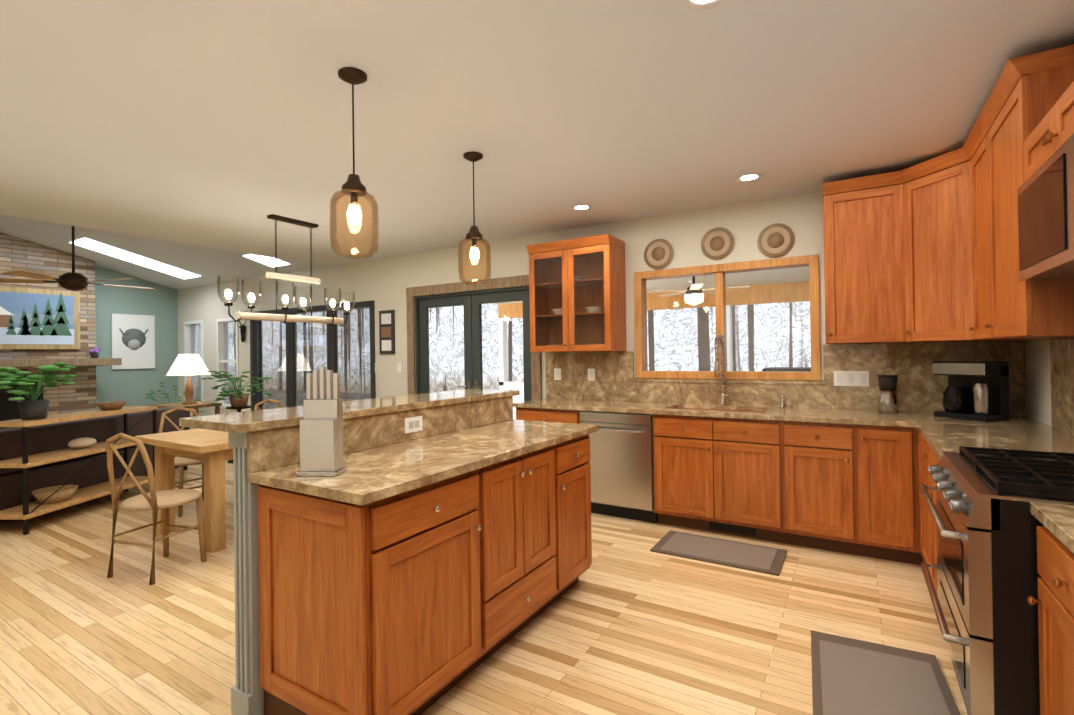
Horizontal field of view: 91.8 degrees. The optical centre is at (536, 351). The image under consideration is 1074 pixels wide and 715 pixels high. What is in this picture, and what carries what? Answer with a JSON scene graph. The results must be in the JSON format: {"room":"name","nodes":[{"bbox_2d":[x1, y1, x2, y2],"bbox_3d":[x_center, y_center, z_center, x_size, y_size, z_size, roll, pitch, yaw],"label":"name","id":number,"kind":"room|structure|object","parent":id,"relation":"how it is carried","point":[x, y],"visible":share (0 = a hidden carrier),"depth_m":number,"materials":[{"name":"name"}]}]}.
{"room":"kitchen","nodes":[
{"label":"kitchen","id":0,"kind":"room"},
{"bbox_2d":[0,232,95,414],"bbox_3d":[-7.549,-0.902,7.066,0.300,4.800,2.400,-1,0,32],"label":"stone wall","id":1,"kind":"structure","parent":0,"point":[30,256],"depth_m":7.64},
{"bbox_2d":[0,380,42,428],"bbox_3d":[-7.385,0.770,6.971,0.030,0.810,1.160,-1,0,32],"label":"fireplace insert","id":2,"kind":"object","parent":1,"relation":"attached to","point":[9,409],"depth_m":7.18,"materials":[{"name":"black"}]},
{"bbox_2d":[0,286,79,348],"bbox_3d":[-7.277,-0.455,7.164,0.047,0.860,1.550,-1,0,32],"label":"landscape picture","id":3,"kind":"object","parent":1,"relation":"attached to","point":[31,318],"visible":1,"depth_m":7.42,"materials":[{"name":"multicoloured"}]},
{"bbox_2d":[0,358,121,366],"bbox_3d":[-7.286,0.169,6.967,0.219,0.110,2.800,-1,0,32],"label":"mantel shelf","id":4,"kind":"object","parent":1,"relation":"attached to","point":[43,362],"visible":1,"depth_m":7.48,"materials":[{"name":"brown wood"}]},
{"bbox_2d":[89,347,100,357],"bbox_3d":[-6.719,0.026,7.915,0.138,0.167,0.158,-1,0,32],"label":"flowers","id":5,"kind":"object","parent":4,"relation":"on","point":[93,352],"visible":1,"depth_m":7.89,"materials":[{"name":"purple plant"}]},
{"bbox_2d":[95,265,178,409],"bbox_3d":[-8.441,-0.944,6.187,0.300,4.900,7.370,-1,0,32],"label":"wall","id":6,"kind":"structure","parent":0,"point":[133,387],"depth_m":8.71,"materials":[{"name":"teal paint"}]},
{"bbox_2d":[111,314,154,368],"bbox_3d":[-6.706,-0.156,8.663,0.045,0.900,0.600,-1,0,32],"label":"framed picture","id":7,"kind":"object","parent":6,"relation":"attached to","point":[132,341],"visible":0.98,"depth_m":8.65,"materials":[{"name":"white paper"}]},
{"bbox_2d":[0,460,967,714],"bbox_3d":[-3.560,1.484,3.175,11.700,0.120,7.720,-1,0,32],"label":"floor","id":8,"kind":"structure","parent":0,"point":[629,623],"depth_m":2.60,"materials":[{"name":"brown wood"}]},
{"bbox_2d":[0,406,157,534],"bbox_3d":[-4.114,1.001,4.715,0.350,0.875,1.300,-1,0,4],"label":"console table","id":9,"kind":"object","parent":8,"relation":"on","point":[26,511],"visible":0.77,"depth_m":4.45,"materials":[{"name":"brown wood"}]},
{"bbox_2d":[0,362,76,419],"bbox_3d":[-4.151,0.328,4.270,0.704,0.464,0.628,-1,0,32],"label":"pothos plant","id":10,"kind":"object","parent":9,"relation":"on","point":[32,408],"visible":1,"depth_m":4.24,"materials":[{"name":"green plant"}]},
{"bbox_2d":[31,485,77,503],"bbox_3d":[-4.128,1.232,4.464,0.300,0.100,0.300,-1,0,32],"label":"bowl","id":11,"kind":"object","parent":9,"relation":"on","point":[63,493],"visible":0.98,"depth_m":4.42,"materials":[{"name":"brown wood"}]},
{"bbox_2d":[68,437,96,448],"bbox_3d":[-4.116,0.833,4.715,0.160,0.096,0.208,-1,0,32],"label":"decorative piece","id":12,"kind":"object","parent":9,"relation":"on","point":[80,443],"visible":1,"depth_m":4.67,"materials":[{"name":"beige"}]},
{"bbox_2d":[94,401,127,409],"bbox_3d":[-4.099,0.528,5.016,0.260,0.070,0.260,-1,0,32],"label":"bowl","id":13,"kind":"object","parent":9,"relation":"on","point":[113,405],"visible":1,"depth_m":4.95,"materials":[{"name":"brown wood"}]},
{"bbox_2d":[0,406,189,510],"bbox_3d":[-4.777,1.061,5.257,0.940,0.780,2.300,-1,0,4],"label":"sofa","id":14,"kind":"object","parent":8,"relation":"on","point":[50,437],"visible":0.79,"depth_m":4.86,"materials":[{"name":"brown leather"}]},
{"bbox_2d":[106,433,206,584],"bbox_3d":[-2.445,0.952,3.363,0.457,0.915,0.489,-1,0,32],"label":"chair","id":15,"kind":"object","parent":8,"relation":"on","point":[154,500],"visible":1,"depth_m":3.25,"materials":[{"name":"beige wood"}]},
{"bbox_2d":[146,382,204,411],"bbox_3d":[-5.715,0.980,8.252,0.800,0.994,0.828,-1,0,32],"label":"floor plant","id":16,"kind":"object","parent":8,"relation":"on","point":[165,393],"visible":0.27,"depth_m":8.16,"materials":[{"name":"green plant"}]},
{"bbox_2d":[158,406,203,516],"bbox_3d":[-3.131,0.968,4.716,0.485,0.915,0.440,-1,0,32],"label":"chair","id":17,"kind":"object","parent":8,"relation":"on","point":[181,462],"visible":0.29,"depth_m":4.65,"materials":[{"name":"beige wood"}]},
{"bbox_2d":[135,428,232,552],"bbox_3d":[-2.150,1.028,4.625,1.000,0.765,2.030,-1,0,32],"label":"dining table","id":18,"kind":"object","parent":8,"relation":"on","point":[212,450],"visible":0.38,"depth_m":3.70,"materials":[{"name":"brown wood"}]},
{"bbox_2d":[153,401,221,428],"bbox_3d":[-5.055,1.116,7.538,0.700,0.700,0.600,-1,0,32],"label":"side table","id":19,"kind":"object","parent":8,"relation":"on","point":[199,404],"visible":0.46,"depth_m":7.49,"materials":[{"name":"brown wood"}]},
{"bbox_2d":[166,354,210,404],"bbox_3d":[-5.022,0.404,7.516,0.540,0.720,0.540,-1,0,32],"label":"table lamp","id":20,"kind":"object","parent":19,"relation":"on","point":[188,364],"visible":1,"depth_m":7.40,"materials":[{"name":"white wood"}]},
{"bbox_2d":[226,405,251,463],"bbox_3d":[-3.905,1.086,6.833,0.300,0.720,0.300,-1,0,32],"label":"plant stand","id":21,"kind":"object","parent":8,"relation":"on","point":[238,409],"visible":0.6,"depth_m":6.74,"materials":[{"name":"grey metal"}]},
{"bbox_2d":[200,371,272,406],"bbox_3d":[-3.913,0.490,6.870,0.829,0.470,0.795,-1,0,32],"label":"fern plant","id":22,"kind":"object","parent":21,"relation":"on","point":[239,398],"visible":1,"depth_m":6.76,"materials":[{"name":"green plant"}]},
{"bbox_2d":[254,399,282,410],"bbox_3d":[-2.686,0.966,5.441,0.485,0.915,0.440,-1,0,32],"label":"chair","id":23,"kind":"object","parent":8,"relation":"on","point":[280,405],"visible":0.08,"depth_m":5.57,"materials":[{"name":"beige wood"}]},
{"bbox_2d":[228,393,598,714],"bbox_3d":[-0.399,0.834,2.536,0.755,1.084,1.742,-1,0,32],"label":"kitchen island","id":24,"kind":"object","parent":8,"relation":"on","point":[394,569],"depth_m":1.95,"materials":[{"name":"brown wood"}]},
{"bbox_2d":[296,367,346,475],"bbox_3d":[-0.789,0.253,1.906,0.150,0.390,0.090,-1,0,7],"label":"knife block","id":25,"kind":"object","parent":24,"relation":"on","point":[321,438],"visible":1,"depth_m":1.88,"materials":[{"name":"beige wood"}]},
{"bbox_2d":[179,389,518,432],"bbox_3d":[-0.781,0.282,2.779,0.435,0.032,1.844,-1,0,32],"label":"island countertop","id":26,"kind":"structure","parent":24,"relation":"on","point":[228,422],"depth_m":2.35,"materials":[{"name":"beige stone"}]},
{"bbox_2d":[404,416,422,433],"bbox_3d":[-0.624,0.372,2.638,0.007,0.075,0.120,-1,0,32],"label":"outlet","id":27,"kind":"object","parent":24,"relation":"attached to","point":[413,424],"visible":1,"depth_m":2.63,"materials":[{"name":"white plastic"}]},
{"bbox_2d":[516,409,580,423],"bbox_3d":[0.241,0.941,4.829,0.647,0.874,0.620,-1,0,32],"label":"base cabinet","id":28,"kind":"object","parent":8,"relation":"on","point":[547,415],"depth_m":4.54,"materials":[{"name":"brown wood"}]},
{"bbox_2d":[581,405,680,523],"bbox_3d":[0.792,0.932,4.491,0.788,0.874,0.620,-1,0,32],"label":"dishwasher","id":29,"kind":"object","parent":8,"relation":"on","point":[627,461],"depth_m":4.18,"materials":[{"name":"silver metal"}]},
{"bbox_2d":[650,531,786,575],"bbox_3d":[1.227,1.350,3.524,0.800,0.015,0.440,-1,0,32],"label":"area rug","id":30,"kind":"object","parent":8,"relation":"on","point":[755,558],"visible":0.96,"depth_m":3.48,"materials":[{"name":"brown"}]},
{"bbox_2d":[661,405,796,544],"bbox_3d":[1.490,0.920,4.063,0.991,0.874,0.620,-1,0,32],"label":"base cabinet","id":31,"kind":"object","parent":8,"relation":"on","point":[727,470],"depth_m":3.76,"materials":[{"name":"brown wood"}]},
{"bbox_2d":[709,521,755,535],"bbox_3d":[1.438,1.304,3.840,0.330,0.065,0.006,-1,0,32],"label":"air vent","id":32,"kind":"object","parent":31,"relation":"attached to","point":[733,528],"visible":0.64,"depth_m":3.84,"materials":[{"name":"black metal"}]},
{"bbox_2d":[513,397,1051,428],"bbox_3d":[1.476,0.465,4.061,3.608,0.036,0.635,-1,0,32],"label":"countertop","id":33,"kind":"structure","parent":31,"relation":"on","point":[902,420],"depth_m":3.78,"materials":[{"name":"beige stone"}]},
{"bbox_2d":[713,334,729,404],"bbox_3d":[1.497,0.154,4.222,0.079,0.584,0.250,-1,0,32],"label":"faucet","id":34,"kind":"object","parent":33,"relation":"on","point":[719,339],"visible":1,"depth_m":4.29,"materials":[{"name":"silver metal"}]},
{"bbox_2d":[780,395,785,407],"bbox_3d":[1.917,0.391,4.063,0.040,0.098,0.070,-1,0,32],"label":"soap pump","id":35,"kind":"object","parent":33,"relation":"on","point":[782,405],"visible":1,"depth_m":4.07,"materials":[{"name":"silver metal"}]},
{"bbox_2d":[877,375,898,413],"bbox_3d":[2.452,0.300,3.638,0.120,0.262,0.120,-1,0,32],"label":"coffee grinder","id":36,"kind":"object","parent":33,"relation":"on","point":[888,401],"visible":1,"depth_m":3.59,"materials":[{"name":"silver metal"}]},
{"bbox_2d":[932,361,1009,421],"bbox_3d":[2.745,0.245,3.302,0.222,0.360,0.304,-1,0,-18],"label":"coffee maker","id":37,"kind":"object","parent":33,"relation":"on","point":[976,391],"visible":1,"depth_m":3.21,"materials":[{"name":"black"}]},
{"bbox_2d":[797,421,872,557],"bbox_3d":[2.033,0.911,3.730,0.578,0.874,0.620,-1,0,32],"label":"base cabinet","id":38,"kind":"object","parent":8,"relation":"on","point":[826,464],"depth_m":3.43,"materials":[{"name":"brown wood"}]},
{"bbox_2d":[811,630,960,714],"bbox_3d":[1.259,1.341,1.863,0.482,0.015,1.187,-1,0,27],"label":"area rug","id":39,"kind":"object","parent":8,"relation":"on","point":[850,676],"visible":1,"depth_m":2.11,"materials":[{"name":"brown"}]},
{"bbox_2d":[873,425,916,564],"bbox_3d":[2.312,0.906,3.559,0.373,0.874,0.620,-1,0,32],"label":"base cabinet","id":40,"kind":"object","parent":8,"relation":"on","point":[894,450],"depth_m":3.26,"materials":[{"name":"brown wood"}]},
{"bbox_2d":[917,430,922,557],"bbox_3d":[2.430,0.900,2.748,0.620,0.875,0.606,-1,0,32],"label":"base cabinet","id":41,"kind":"object","parent":8,"relation":"on","point":[920,440],"depth_m":3.10,"materials":[{"name":"brown wood"}]},
{"bbox_2d":[917,431,923,564],"bbox_3d":[2.723,0.899,3.307,0.707,0.874,0.620,-1,0,32],"label":"base cabinet","id":42,"kind":"object","parent":8,"relation":"on","point":[919,557],"depth_m":3.20,"materials":[{"name":"brown wood"}]},
{"bbox_2d":[919,446,1073,714],"bbox_3d":[1.769,0.868,1.762,0.707,0.948,0.760,-1,0,32],"label":"range","id":43,"kind":"object","parent":8,"relation":"on","point":[987,522],"visible":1,"depth_m":1.58,"materials":[{"name":"silver metal"}]},
{"bbox_2d":[923,442,1071,595],"bbox_3d":[2.181,0.902,2.342,0.620,0.875,0.644,-1,0,32],"label":"base cabinet","id":44,"kind":"object","parent":8,"relation":"on","point":[930,554],"depth_m":2.73,"materials":[{"name":"brown wood"}]},
{"bbox_2d":[915,422,1073,457],"bbox_3d":[2.288,0.446,2.543,0.635,0.035,1.102,-1,0,32],"label":"countertop","id":45,"kind":"structure","parent":44,"relation":"on","point":[939,437],"depth_m":2.58,"materials":[{"name":"beige stone"}]},
{"bbox_2d":[1027,510,1073,714],"bbox_3d":[1.514,0.905,1.138,0.500,0.875,0.555,-1,0,32],"label":"base cabinet","id":46,"kind":"object","parent":8,"relation":"on","point":[1055,557],"depth_m":1.38,"materials":[{"name":"brown wood"}]},
{"bbox_2d":[1030,501,1073,549],"bbox_3d":[1.383,0.451,0.947,0.510,0.035,1.015,-1,0,32],"label":"countertop","id":47,"kind":"structure","parent":46,"relation":"on","point":[1060,517],"depth_m":1.37,"materials":[{"name":"beige stone"}]},
{"bbox_2d":[0,0,1073,289],"bbox_3d":[-3.554,-2.083,3.187,11.200,1.852,7.370,-1,0,32],"label":"ceiling","id":48,"kind":"structure","parent":0,"point":[224,124],"depth_m":2.62,"materials":[{"name":"white paint"}]},
{"bbox_2d":[0,226,154,290],"bbox_3d":[-4.758,-1.165,5.404,1.377,1.090,1.316,-1,0,32],"label":"ceiling fan","id":49,"kind":"object","parent":48,"relation":"hanging from","point":[73,281],"visible":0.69,"depth_m":5.27,"materials":[{"name":"brown metal"}]},
{"bbox_2d":[217,214,354,326],"bbox_3d":[-2.166,-0.701,4.647,0.254,0.935,1.356,-1,0,32],"label":"chandelier","id":50,"kind":"object","parent":48,"relation":"hanging from","point":[283,318],"visible":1,"depth_m":4.56,"materials":[{"name":"brown metal"}]},
{"bbox_2d":[330,67,378,258],"bbox_3d":[-0.794,-0.800,2.257,0.200,0.800,0.200,-1,0,32],"label":"pendant light","id":51,"kind":"object","parent":48,"relation":"hanging from","point":[353,187],"visible":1,"depth_m":2.25,"materials":[{"name":"orange glass"}]},
{"bbox_2d":[458,151,490,285],"bbox_3d":[-0.386,-0.801,3.191,0.200,0.800,0.200,-1,0,32],"label":"pendant light","id":52,"kind":"object","parent":48,"relation":"hanging from","point":[474,235],"visible":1,"depth_m":3.19,"materials":[{"name":"brown glass"}]},
{"bbox_2d":[572,204,591,210],"bbox_3d":[0.374,-1.202,4.366,0.170,0.006,0.170,-1,0,32],"label":"recessed light","id":53,"kind":"object","parent":48,"relation":"in","point":[583,207],"visible":0.98,"depth_m":4.37,"materials":[{"name":"white"}]},
{"bbox_2d":[681,0,724,9],"bbox_3d":[0.576,-1.217,1.768,0.170,0.006,0.170,-1,0,32],"label":"recessed light","id":54,"kind":"object","parent":48,"relation":"in","point":[698,4],"visible":1,"depth_m":1.82,"materials":[{"name":"white"}]},
{"bbox_2d":[736,173,761,181],"bbox_3d":[1.495,-1.221,3.668,0.170,0.006,0.170,-1,0,32],"label":"recessed light","id":55,"kind":"object","parent":48,"relation":"in","point":[749,177],"visible":0.98,"depth_m":3.67,"materials":[{"name":"white"}]},
{"bbox_2d":[177,190,1023,428],"bbox_3d":[-1.612,-0.688,6.412,11.700,4.200,0.150,-1,0,32],"label":"wall","id":56,"kind":"structure","parent":0,"point":[383,283],"depth_m":5.80,"materials":[{"name":"beige paint"}]},
{"bbox_2d":[184,320,203,401],"bbox_3d":[-5.860,0.209,8.996,0.630,1.450,0.150,-1,0,32],"label":"living room window","id":57,"kind":"structure","parent":56,"relation":"in","point":[193,338],"depth_m":9.04,"materials":[{"name":"white"}]},
{"bbox_2d":[216,317,238,407],"bbox_3d":[-4.944,0.193,8.434,0.620,1.450,0.150,-1,0,32],"label":"living room window","id":58,"kind":"structure","parent":56,"relation":"in","point":[227,330],"depth_m":8.50,"materials":[{"name":"white"}]},
{"bbox_2d":[236,310,247,341],"bbox_3d":[-4.587,-0.383,8.114,0.347,0.499,0.047,-1,0,32],"label":"decor","id":59,"kind":"object","parent":56,"relation":"attached to","point":[242,329],"visible":0.83,"depth_m":8.09,"materials":[{"name":"grey metal"}]},
{"bbox_2d":[250,300,375,410],"bbox_3d":[-3.197,0.389,7.365,2.770,2.020,0.150,-1,0,32],"label":"sliding glass door","id":60,"kind":"structure","parent":56,"relation":"in","point":[287,357],"depth_m":7.39,"materials":[{"name":"grey"}]},
{"bbox_2d":[379,310,394,353],"bbox_3d":[-1.861,-0.234,6.461,0.250,0.540,0.026,-1,0,32],"label":"picture","id":61,"kind":"object","parent":56,"relation":"attached to","point":[387,331],"visible":1,"depth_m":6.44,"materials":[{"name":"grey"}]},
{"bbox_2d":[397,363,401,372],"bbox_3d":[-1.675,0.203,6.360,0.080,0.120,0.007,-1,0,32],"label":"light switch","id":62,"kind":"object","parent":56,"relation":"attached to","point":[399,367],"visible":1,"depth_m":6.36,"materials":[{"name":"white plastic"}]},
{"bbox_2d":[406,275,541,415],"bbox_3d":[-0.721,0.312,5.838,1.870,2.170,0.165,-1,0,32],"label":"french door","id":63,"kind":"structure","parent":56,"relation":"in","point":[473,300],"depth_m":5.84,"materials":[{"name":"grey"}]},
{"bbox_2d":[526,234,625,351],"bbox_3d":[0.364,-0.501,4.884,0.840,1.015,0.389,-1,0,32],"label":"upper cabinet","id":64,"kind":"object","parent":56,"relation":"attached to","point":[577,292],"visible":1,"depth_m":4.82,"materials":[{"name":"brown wood"}]},
{"bbox_2d":[489,266,810,419],"bbox_3d":[1.579,0.219,6.712,7.500,2.540,3.670,-1,0,32],"label":"exterior sunroom","id":65,"kind":"object","parent":56,"relation":"attached to","point":[504,315],"depth_m":7.71,"materials":[{"name":"brown wood"}]},
{"bbox_2d":[647,276,750,304],"bbox_3d":[1.879,-0.747,6.096,1.157,0.417,1.216,-1,0,32],"label":"fan","id":66,"kind":"object","parent":65,"relation":"hanging from","point":[695,300],"depth_m":6.04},
{"bbox_2d":[644,239,672,268],"bbox_3d":[1.085,-0.869,4.655,0.270,0.270,0.020,-1,0,32],"label":"plate","id":67,"kind":"object","parent":56,"relation":"attached to","point":[658,253],"visible":1,"depth_m":4.65,"materials":[{"name":"beige"}]},
{"bbox_2d":[701,227,733,258],"bbox_3d":[1.520,-0.907,4.389,0.270,0.270,0.020,-1,0,32],"label":"plate","id":68,"kind":"object","parent":56,"relation":"attached to","point":[717,243],"visible":1,"depth_m":4.38,"materials":[{"name":"beige wicker"}]},
{"bbox_2d":[634,254,820,380],"bbox_3d":[1.569,-0.247,4.441,1.490,0.970,0.150,-1,0,32],"label":"kitchen window","id":69,"kind":"structure","parent":56,"relation":"in","point":[719,271],"depth_m":4.39,"materials":[{"name":"brown wood"}]},
{"bbox_2d":[757,223,793,256],"bbox_3d":[1.904,-0.883,4.154,0.270,0.270,0.020,-1,0,32],"label":"plate","id":70,"kind":"object","parent":56,"relation":"attached to","point":[776,240],"visible":1,"depth_m":4.15,"materials":[{"name":"beige wicker"}]},
{"bbox_2d":[545,341,1026,416],"bbox_3d":[1.632,0.203,4.323,3.608,0.486,0.025,-1,0,32],"label":"backsplash","id":71,"kind":"structure","parent":56,"relation":"attached to","point":[919,390],"depth_m":3.95,"materials":[{"name":"beige stone"}]},
{"bbox_2d":[554,368,560,379],"bbox_3d":[0.204,0.231,5.177,0.075,0.115,0.008,-1,0,32],"label":"outlet","id":72,"kind":"object","parent":71,"relation":"attached to","point":[557,373],"visible":1,"depth_m":5.17,"materials":[{"name":"white plastic"}]},
{"bbox_2d":[588,369,594,380],"bbox_3d":[0.519,0.225,4.984,0.075,0.115,0.008,-1,0,32],"label":"outlet","id":73,"kind":"object","parent":71,"relation":"attached to","point":[591,374],"visible":1,"depth_m":4.98,"materials":[{"name":"white plastic"}]},
{"bbox_2d":[834,371,868,386],"bbox_3d":[2.336,0.207,3.871,0.218,0.111,0.008,-1,0,32],"label":"light switch","id":74,"kind":"object","parent":71,"relation":"attached to","point":[851,378],"visible":1,"depth_m":3.87,"materials":[{"name":"white plastic"}]},
{"bbox_2d":[822,171,905,343],"bbox_3d":[2.310,-0.619,3.690,0.470,1.125,0.389,-1,0,32],"label":"upper cabinet","id":75,"kind":"object","parent":56,"relation":"attached to","point":[864,261],"visible":1,"depth_m":3.56,"materials":[{"name":"brown wood"}]},
{"bbox_2d":[901,148,1040,342],"bbox_3d":[2.695,-0.626,3.281,0.682,1.125,0.684,-1,0,32],"label":"upper cabinet","id":76,"kind":"object","parent":56,"relation":"attached to","point":[938,254],"visible":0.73,"depth_m":3.22,"materials":[{"name":"brown wood"}]},
{"bbox_2d":[1024,338,1063,425],"bbox_3d":[1.273,-0.759,0.117,0.200,4.200,7.570,-1,0,32],"label":"wall","id":77,"kind":"structure","parent":0,"point":[1038,381],"depth_m":3.14,"materials":[{"name":"beige paint"}]},
{"bbox_2d":[966,120,985,339],"bbox_3d":[2.541,-0.627,2.712,0.350,1.124,0.522,-1,0,32],"label":"upper cabinet","id":78,"kind":"object","parent":77,"relation":"attached to","point":[973,150],"depth_m":2.92,"materials":[{"name":"brown wood"}]},
{"bbox_2d":[982,44,1073,339],"bbox_3d":[2.286,-0.625,2.296,0.350,1.124,0.702,-1,0,32],"label":"upper cabinet","id":79,"kind":"object","parent":77,"relation":"attached to","point":[1023,311],"depth_m":2.32,"materials":[{"name":"brown wood"}]},
{"bbox_2d":[1010,96,1073,287],"bbox_3d":[1.970,-0.561,1.802,0.375,0.560,0.471,-1,0,32],"label":"upper cabinet","id":80,"kind":"object","parent":77,"relation":"attached to","point":[1018,147],"depth_m":2.01,"materials":[{"name":"brown wood"}]},
{"bbox_2d":[1046,56,1073,271],"bbox_3d":[1.771,-0.560,1.478,0.375,0.560,0.289,-1,0,32],"label":"upper cabinet","id":81,"kind":"object","parent":77,"relation":"attached to","point":[1060,94],"depth_m":1.69,"materials":[{"name":"brown wood"}]},
{"bbox_2d":[1050,338,1073,437],"bbox_3d":[2.076,0.183,1.622,0.023,0.488,2.892,-1,0,32],"label":"backsplash","id":82,"kind":"structure","parent":77,"relation":"attached to","point":[1062,350],"depth_m":2.69,"materials":[{"name":"beige stone"}]},
{"label":"outside","id":83,"kind":"structure","parent":0,"visible":0},
{"bbox_2d":[429,301,810,392],"bbox_3d":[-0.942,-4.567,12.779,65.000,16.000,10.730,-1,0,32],"label":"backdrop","id":84,"kind":"structure","parent":83,"point":[743,344],"depth_m":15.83,"materials":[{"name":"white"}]}
]}

